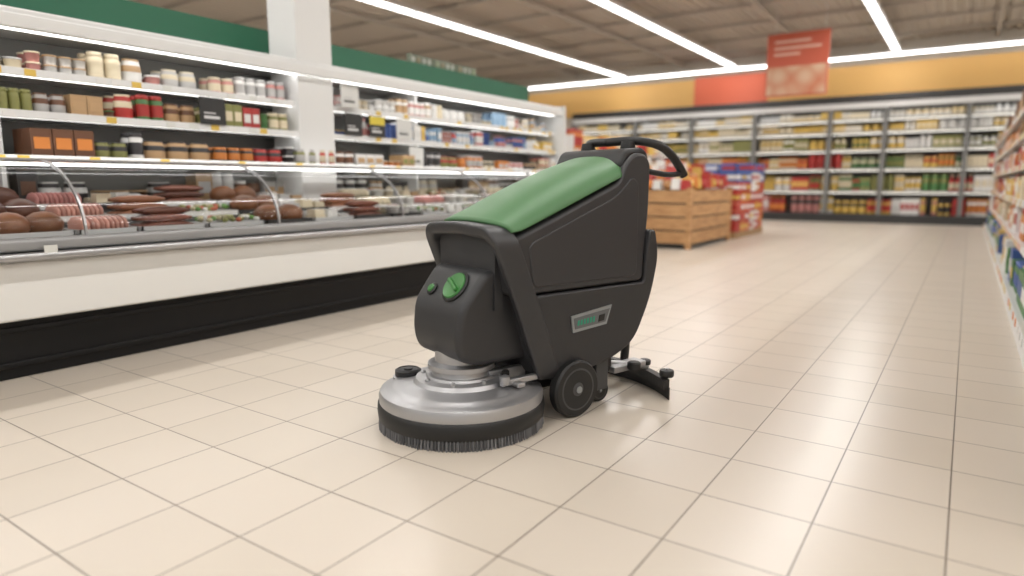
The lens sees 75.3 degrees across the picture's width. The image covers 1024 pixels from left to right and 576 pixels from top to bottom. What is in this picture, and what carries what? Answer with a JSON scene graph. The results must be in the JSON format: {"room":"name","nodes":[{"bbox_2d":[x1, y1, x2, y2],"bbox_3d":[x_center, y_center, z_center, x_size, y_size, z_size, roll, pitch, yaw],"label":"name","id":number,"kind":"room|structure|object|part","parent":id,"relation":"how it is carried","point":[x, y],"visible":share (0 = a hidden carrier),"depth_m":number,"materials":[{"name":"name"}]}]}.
{"room":"supermarket","nodes":[
{"label":"supermarket","id":0,"kind":"room"},
{"bbox_2d":[0,220,1023,575],"bbox_3d":[1.236,-0.079,7.220,22.000,0.100,27.200,6,11,34],"label":"floor","id":1,"kind":"structure","parent":0,"point":[846,398],"depth_m":2.56,"materials":[{"name":"beige tile"}]},
{"bbox_2d":[0,5,565,380],"bbox_3d":[-2.068,-0.773,4.887,1.330,2.000,9.950,6,11,34],"label":"refrigerated display case","id":2,"kind":"object","parent":1,"relation":"on","point":[144,207],"visible":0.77,"depth_m":4.58,"materials":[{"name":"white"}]},
{"bbox_3d":[-2.843,-0.427,3.179,0.530,0.410,1.204,6,11,34],"label":"curved glass","id":3,"kind":"part","parent":2,"relation":"part of","materials":[{"name":"clear glass"}]},
{"bbox_3d":[-2.156,-0.585,4.175,0.530,0.410,1.204,6,11,34],"label":"curved glass","id":4,"kind":"part","parent":2,"relation":"part of","materials":[{"name":"clear glass"}]},
{"bbox_3d":[-2.073,-0.240,4.974,1.200,0.300,9.850,6,11,34],"label":"panel","id":5,"kind":"part","parent":2,"relation":"part of","materials":[{"name":"white metal"}]},
{"bbox_3d":[-1.581,-0.418,4.607,0.090,0.065,9.850,6,11,34],"label":"bumper rail","id":6,"kind":"part","parent":2,"relation":"part of","materials":[{"name":"grey metal"}]},
{"bbox_3d":[-2.593,-1.081,5.200,0.060,1.290,9.850,6,11,34],"label":"panel","id":7,"kind":"part","parent":2,"relation":"part of","materials":[{"name":"grey"}]},
{"bbox_2d":[0,117,537,153],"bbox_3d":[-2.370,-1.200,5.028,0.480,0.020,9.850,6,11,34],"label":"shelf","id":8,"kind":"object","parent":2,"relation":"attached to","point":[114,124],"depth_m":5.19,"materials":[{"name":"white metal"}]},
{"bbox_3d":[-2.019,-0.896,4.833,0.050,0.020,9.850,6,11,34],"label":"glass rail","id":9,"kind":"part","parent":2,"relation":"part of","materials":[{"name":"grey"}]},
{"bbox_3d":[-2.109,-0.914,4.893,0.012,0.047,9.850,6,11,34],"label":"price rail","id":10,"kind":"part","parent":2,"relation":"part of","materials":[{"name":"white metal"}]},
{"bbox_2d":[0,74,543,135],"bbox_3d":[-2.387,-1.444,5.000,0.440,0.020,9.850,6,11,34],"label":"shelf","id":11,"kind":"object","parent":2,"relation":"attached to","point":[76,83],"depth_m":4.99,"materials":[{"name":"white metal"}]},
{"bbox_3d":[-2.200,-1.423,4.875,0.012,0.047,9.850,6,11,34],"label":"price rail","id":12,"kind":"part","parent":2,"relation":"part of","materials":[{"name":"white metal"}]},
{"bbox_3d":[-2.167,-1.177,4.891,0.012,0.047,9.850,6,11,34],"label":"price rail","id":13,"kind":"part","parent":2,"relation":"part of","materials":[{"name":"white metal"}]},
{"bbox_3d":[-1.469,-0.742,5.171,0.530,0.410,1.204,6,11,34],"label":"curved glass","id":14,"kind":"part","parent":2,"relation":"part of","materials":[{"name":"clear glass"}]},
{"bbox_3d":[-0.783,-0.900,6.167,0.530,0.410,1.204,6,11,34],"label":"curved glass","id":15,"kind":"part","parent":2,"relation":"part of","materials":[{"name":"clear glass"}]},
{"bbox_3d":[-0.096,-1.057,7.163,0.530,0.410,1.204,6,11,34],"label":"curved glass","id":16,"kind":"part","parent":2,"relation":"part of","materials":[{"name":"clear glass"}]},
{"bbox_3d":[0.706,-1.414,8.936,1.300,2.000,0.050,6,11,34],"label":"panel","id":17,"kind":"part","parent":2,"relation":"part of","materials":[{"name":"white metal"}]},
{"bbox_2d":[267,0,336,198],"bbox_3d":[-1.788,-2.199,5.583,0.350,4.600,0.370,6,11,34],"label":"support column","id":18,"kind":"structure","parent":1,"relation":"on","point":[297,29],"depth_m":5.53,"materials":[{"name":"white paint"}]},
{"bbox_2d":[377,136,687,452],"bbox_3d":[0.096,-0.072,2.977,1.487,1.213,0.740,-7,11,-37],"label":"floor scrubber","id":19,"kind":"object","parent":1,"relation":"on","point":[537,283],"depth_m":2.74,"materials":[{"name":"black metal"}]},
{"bbox_3d":[-0.230,-0.009,2.652,0.016,0.120,0.120,41,-18,-35],"label":"control knob","id":20,"kind":"part","parent":19,"relation":"part of","materials":[{"name":"green plastic"}]},
{"bbox_3d":[-0.086,0.037,2.851,0.380,0.657,0.528,-7,11,-37],"label":"arch frame","id":21,"kind":"part","parent":19,"relation":"part of","materials":[{"name":"grey plastic"}]},
{"bbox_3d":[0.001,0.384,2.724,0.040,0.020,0.130,-7,11,-37],"label":"link plate","id":22,"kind":"part","parent":19,"relation":"part of","materials":[{"name":"silver metal"}]},
{"bbox_3d":[0.079,0.371,2.761,0.310,0.025,0.025,-7,11,-37],"label":"link arm","id":23,"kind":"part","parent":19,"relation":"part of","materials":[{"name":"silver metal"}]},
{"bbox_3d":[0.101,-0.430,2.924,0.735,0.324,0.488,-7,11,-37],"label":"green lid","id":24,"kind":"part","parent":19,"relation":"part of","materials":[{"name":"green plastic"}]},
{"bbox_3d":[0.150,-0.315,2.980,0.849,0.575,0.512,-7,11,-37],"label":"solution tank","id":25,"kind":"part","parent":19,"relation":"part of","materials":[{"name":"grey plastic"}]},
{"bbox_3d":[0.193,0.037,3.070,0.809,0.613,0.554,-7,11,-37],"label":"recovery tank","id":26,"kind":"part","parent":19,"relation":"part of","materials":[{"name":"grey plastic"}]},
{"bbox_3d":[0.315,-0.245,2.809,0.639,0.437,0.034,-7,11,-37],"label":"tank panel","id":27,"kind":"part","parent":19,"relation":"part of","materials":[{"name":"grey plastic"}]},
{"bbox_3d":[0.375,-0.684,3.265,0.072,0.050,0.072,-7,11,-37],"label":"handle mount","id":28,"kind":"part","parent":19,"relation":"part of","materials":[{"name":"black plastic"}]},
{"bbox_3d":[0.343,0.133,2.874,0.240,0.100,0.012,-7,11,-37],"label":"badge plate","id":29,"kind":"part","parent":19,"relation":"part of","materials":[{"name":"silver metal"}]},
{"bbox_3d":[0.534,-0.651,3.062,0.072,0.050,0.072,-7,11,-37],"label":"handle mount","id":30,"kind":"part","parent":19,"relation":"part of","materials":[{"name":"black plastic"}]},
{"bbox_3d":[0.525,0.366,3.187,0.319,0.085,0.034,-5,10,-28],"label":"squeegee arm","id":31,"kind":"part","parent":19,"relation":"part of","materials":[{"name":"silver metal"}]},
{"bbox_3d":[0.547,0.442,3.412,0.112,0.060,0.740,-7,11,-37],"label":"squeegee blade","id":32,"kind":"part","parent":19,"relation":"part of","materials":[{"name":"black rubber"}]},
{"bbox_3d":[0.653,0.374,3.267,0.060,0.050,0.060,-7,11,-37],"label":"squeegee knob","id":33,"kind":"part","parent":19,"relation":"part of","materials":[{"name":"black rubber"}]},
{"bbox_2d":[566,129,663,161],"bbox_3d":[2.470,-2.644,16.253,0.690,2.144,5.040,6,11,34],"label":"shelf","id":34,"kind":"object","parent":1,"relation":"on","point":[575,138],"visible":0.09,"depth_m":14.52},
{"bbox_3d":[1.107,-2.245,14.194,0.450,2.000,0.040,6,11,34],"label":"panel","id":35,"kind":"part","parent":34,"relation":"part of","materials":[{"name":"white metal"}]},
{"bbox_3d":[2.697,-3.224,16.005,0.012,0.057,5.000,6,11,34],"label":"price rail","id":36,"kind":"part","parent":34,"relation":"part of","materials":[{"name":"white plastic"}]},
{"bbox_3d":[3.921,-2.891,18.276,0.450,2.000,0.040,6,11,34],"label":"panel","id":37,"kind":"part","parent":34,"relation":"part of","materials":[{"name":"white metal"}]},
{"bbox_2d":[646,158,731,249],"bbox_3d":[2.486,-1.486,11.311,1.890,1.400,2.070,6,11,34],"label":"display","id":38,"kind":"object","parent":1,"relation":"on","point":[679,214],"visible":0.49,"depth_m":10.31,"materials":[{"name":"brown wood"}]},
{"bbox_3d":[2.674,-1.046,10.032,0.080,0.930,0.080,6,11,34],"label":"post","id":39,"kind":"part","parent":38,"relation":"part of","materials":[{"name":"brown wood"}]},
{"bbox_3d":[3.794,-1.302,11.657,0.080,0.930,0.080,6,11,34],"label":"post","id":40,"kind":"part","parent":38,"relation":"part of","materials":[{"name":"brown wood"}]},
{"bbox_2d":[694,163,764,238],"bbox_3d":[4.117,-1.732,12.965,1.082,1.370,1.950,6,11,34],"label":"box stack","id":41,"kind":"object","parent":1,"relation":"on","point":[746,180],"visible":0.44,"depth_m":12.58,"materials":[{"name":"cardboard"}]},
{"bbox_2d":[571,84,1023,225],"bbox_3d":[7.795,-3.416,17.880,13.700,3.160,0.950,6,11,34],"label":"shelving","id":42,"kind":"object","parent":1,"relation":"on","point":[916,157],"visible":0.63,"depth_m":17.05,"materials":[{"name":"grey metal"}]},
{"bbox_3d":[7.558,-4.675,17.329,13.600,0.140,0.050,6,11,34],"label":"canopy panel","id":43,"kind":"part","parent":42,"relation":"part of","materials":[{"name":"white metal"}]},
{"bbox_3d":[7.823,-4.410,17.764,13.600,0.040,0.650,6,11,34],"label":"shelf","id":44,"kind":"part","parent":42,"relation":"part of","materials":[{"name":"grey metal"}]},
{"bbox_3d":[7.823,-3.659,17.883,13.600,0.040,0.650,6,11,34],"label":"shelf","id":45,"kind":"part","parent":42,"relation":"part of","materials":[{"name":"grey metal"}]},
{"bbox_3d":[7.823,-4.094,17.814,13.600,0.040,0.650,6,11,34],"label":"shelf","id":46,"kind":"part","parent":42,"relation":"part of","materials":[{"name":"grey metal"}]},
{"bbox_2d":[983,91,1023,368],"bbox_3d":[5.989,-1.236,7.648,0.549,2.052,15.189,6,11,34],"label":"shelf","id":47,"kind":"object","parent":1,"relation":"on","point":[1004,226],"visible":1,"depth_m":7.25,"materials":[{"name":"white metal"}]},
{"bbox_3d":[10.239,-2.132,13.794,0.450,1.900,0.040,6,11,34],"label":"panel","id":48,"kind":"part","parent":47,"relation":"part of","materials":[{"name":"white metal"}]},
{"bbox_3d":[5.756,-0.365,7.916,0.012,0.057,15.100,6,11,34],"label":"price rail","id":49,"kind":"part","parent":47,"relation":"part of","materials":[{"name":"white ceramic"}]},
{"bbox_3d":[5.968,-0.346,7.773,0.500,0.025,15.100,6,11,34],"label":"shelf","id":50,"kind":"part","parent":47,"relation":"part of","materials":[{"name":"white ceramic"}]},
{"bbox_3d":[5.806,-0.715,7.827,0.012,0.057,15.100,6,11,34],"label":"price rail","id":51,"kind":"part","parent":47,"relation":"part of","materials":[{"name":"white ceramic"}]},
{"bbox_3d":[5.993,-0.699,7.700,0.440,0.025,15.100,6,11,34],"label":"shelf","id":52,"kind":"part","parent":47,"relation":"part of","materials":[{"name":"white metal"}]},
{"bbox_3d":[5.806,-1.051,7.773,0.012,0.057,15.100,6,11,34],"label":"price rail","id":53,"kind":"part","parent":47,"relation":"part of","materials":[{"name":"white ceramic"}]},
{"bbox_3d":[5.806,-1.663,7.676,0.012,0.057,15.100,6,11,34],"label":"price rail","id":54,"kind":"part","parent":47,"relation":"part of","materials":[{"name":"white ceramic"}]},
{"bbox_3d":[5.806,-1.940,7.633,0.012,0.057,15.100,6,11,34],"label":"price rail","id":55,"kind":"part","parent":47,"relation":"part of","materials":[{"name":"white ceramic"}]},
{"bbox_3d":[5.806,-1.367,7.723,0.012,0.057,15.100,6,11,34],"label":"price rail","id":56,"kind":"part","parent":47,"relation":"part of","materials":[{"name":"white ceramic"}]},
{"bbox_3d":[5.993,-1.647,7.550,0.440,0.025,15.100,6,11,34],"label":"shelf","id":57,"kind":"part","parent":47,"relation":"part of","materials":[{"name":"white metal"}]},
{"bbox_3d":[5.993,-1.924,7.506,0.440,0.025,15.100,6,11,34],"label":"shelf","id":58,"kind":"part","parent":47,"relation":"part of","materials":[{"name":"white metal"}]},
{"bbox_3d":[5.993,-1.351,7.597,0.440,0.025,15.100,6,11,34],"label":"shelf","id":59,"kind":"part","parent":47,"relation":"part of","materials":[{"name":"white metal"}]},
{"bbox_2d":[129,0,1023,81],"bbox_3d":[1.180,-4.546,6.430,22.000,0.130,27.000,6,11,34],"label":"ceiling","id":60,"kind":"structure","parent":0,"point":[758,4],"depth_m":15.08,"materials":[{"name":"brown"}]},
{"bbox_2d":[362,0,624,77],"bbox_3d":[-3.707,-5.002,10.064,0.200,0.365,25.550,6,11,34],"label":"fluorescent lights","id":61,"kind":"object","parent":60,"relation":"hanging from","point":[391,4],"visible":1,"depth_m":14.47,"materials":[{"name":"white plastic"}]},
{"bbox_2d":[591,0,735,67],"bbox_3d":[-0.938,-4.707,8.202,0.200,0.365,25.550,6,11,34],"label":"fluorescent lights","id":62,"kind":"object","parent":60,"relation":"hanging from","point":[613,5],"visible":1,"depth_m":14.10,"materials":[{"name":"white plastic"}]},
{"bbox_2d":[765,4,830,97],"bbox_3d":[5.848,-4.824,13.594,1.200,1.720,0.055,6,11,34],"label":"promotional sign","id":63,"kind":"object","parent":60,"relation":"hanging from","point":[797,64],"visible":1,"depth_m":13.60,"materials":[{"name":"red plastic"}]},
{"bbox_2d":[766,63,826,95],"bbox_3d":[5.837,-4.283,13.663,1.140,0.570,0.015,6,11,34],"label":"print","id":64,"kind":"object","parent":63,"relation":"attached to","point":[789,79],"depth_m":13.65},
{"bbox_2d":[863,0,900,51],"bbox_3d":[2.351,-4.357,5.989,0.200,0.365,25.550,6,11,34],"label":"fluorescent lights","id":65,"kind":"object","parent":60,"relation":"hanging from","point":[874,7],"visible":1,"depth_m":13.51,"materials":[{"name":"white plastic"}]},
{"bbox_2d":[505,26,1023,129],"bbox_3d":[8.836,-4.193,17.866,22.000,4.700,0.200,6,11,34],"label":"wall","id":66,"kind":"structure","parent":0,"point":[1014,32],"depth_m":17.59,"materials":[{"name":"beige paint"}]},
{"bbox_2d":[529,80,694,117],"bbox_3d":[2.558,-6.055,21.729,7.000,0.870,0.060,6,11,34],"label":"trim","id":67,"kind":"structure","parent":66,"relation":"attached to","point":[679,93],"depth_m":21.05,"materials":[{"name":"orange paint"}]},
{"bbox_2d":[525,62,766,89],"label":"fluorescent lights","id":68,"kind":"object","parent":66,"relation":"attached to","point":[758,65],"depth_m":19.94,"materials":[{"name":"white plastic"}]},
{"bbox_2d":[694,72,767,105],"bbox_3d":[6.310,-5.672,19.183,2.100,0.910,0.090,6,11,34],"label":"trim","id":69,"kind":"structure","parent":66,"relation":"attached to","point":[740,88],"depth_m":19.13,"materials":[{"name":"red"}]},
{"bbox_2d":[767,51,1023,100],"bbox_3d":[12.518,-4.995,15.028,12.900,0.870,0.060,6,11,34],"label":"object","id":70,"kind":"structure","parent":66,"relation":"attached to","point":[997,69],"depth_m":16.48,"materials":[{"name":"orange paint"}]},
{"bbox_2d":[829,38,1023,61],"label":"fluorescent lights","id":71,"kind":"object","parent":66,"relation":"attached to","point":[870,55],"depth_m":15.99,"materials":[{"name":"white plastic"}]},
{"bbox_3d":[-3.797,-0.583,3.751,0.150,1.980,14.000,6,11,34],"label":"wall partition","id":72,"kind":"structure","parent":0,"visible":0},
{"bbox_2d":[0,0,528,101],"bbox_3d":[-3.793,-1.724,3.568,0.200,0.330,14.000,6,11,34],"label":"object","id":73,"kind":"structure","parent":72,"relation":"on","point":[121,13],"depth_m":5.44,"materials":[{"name":"green paint"}]},
{"bbox_2d":[407,53,475,75],"bbox_3d":[-0.809,-2.627,7.872,0.046,0.110,1.220,6,11,34],"label":"lettering","id":74,"kind":"object","parent":73,"relation":"on","point":[414,58],"visible":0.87,"depth_m":7.79}
]}

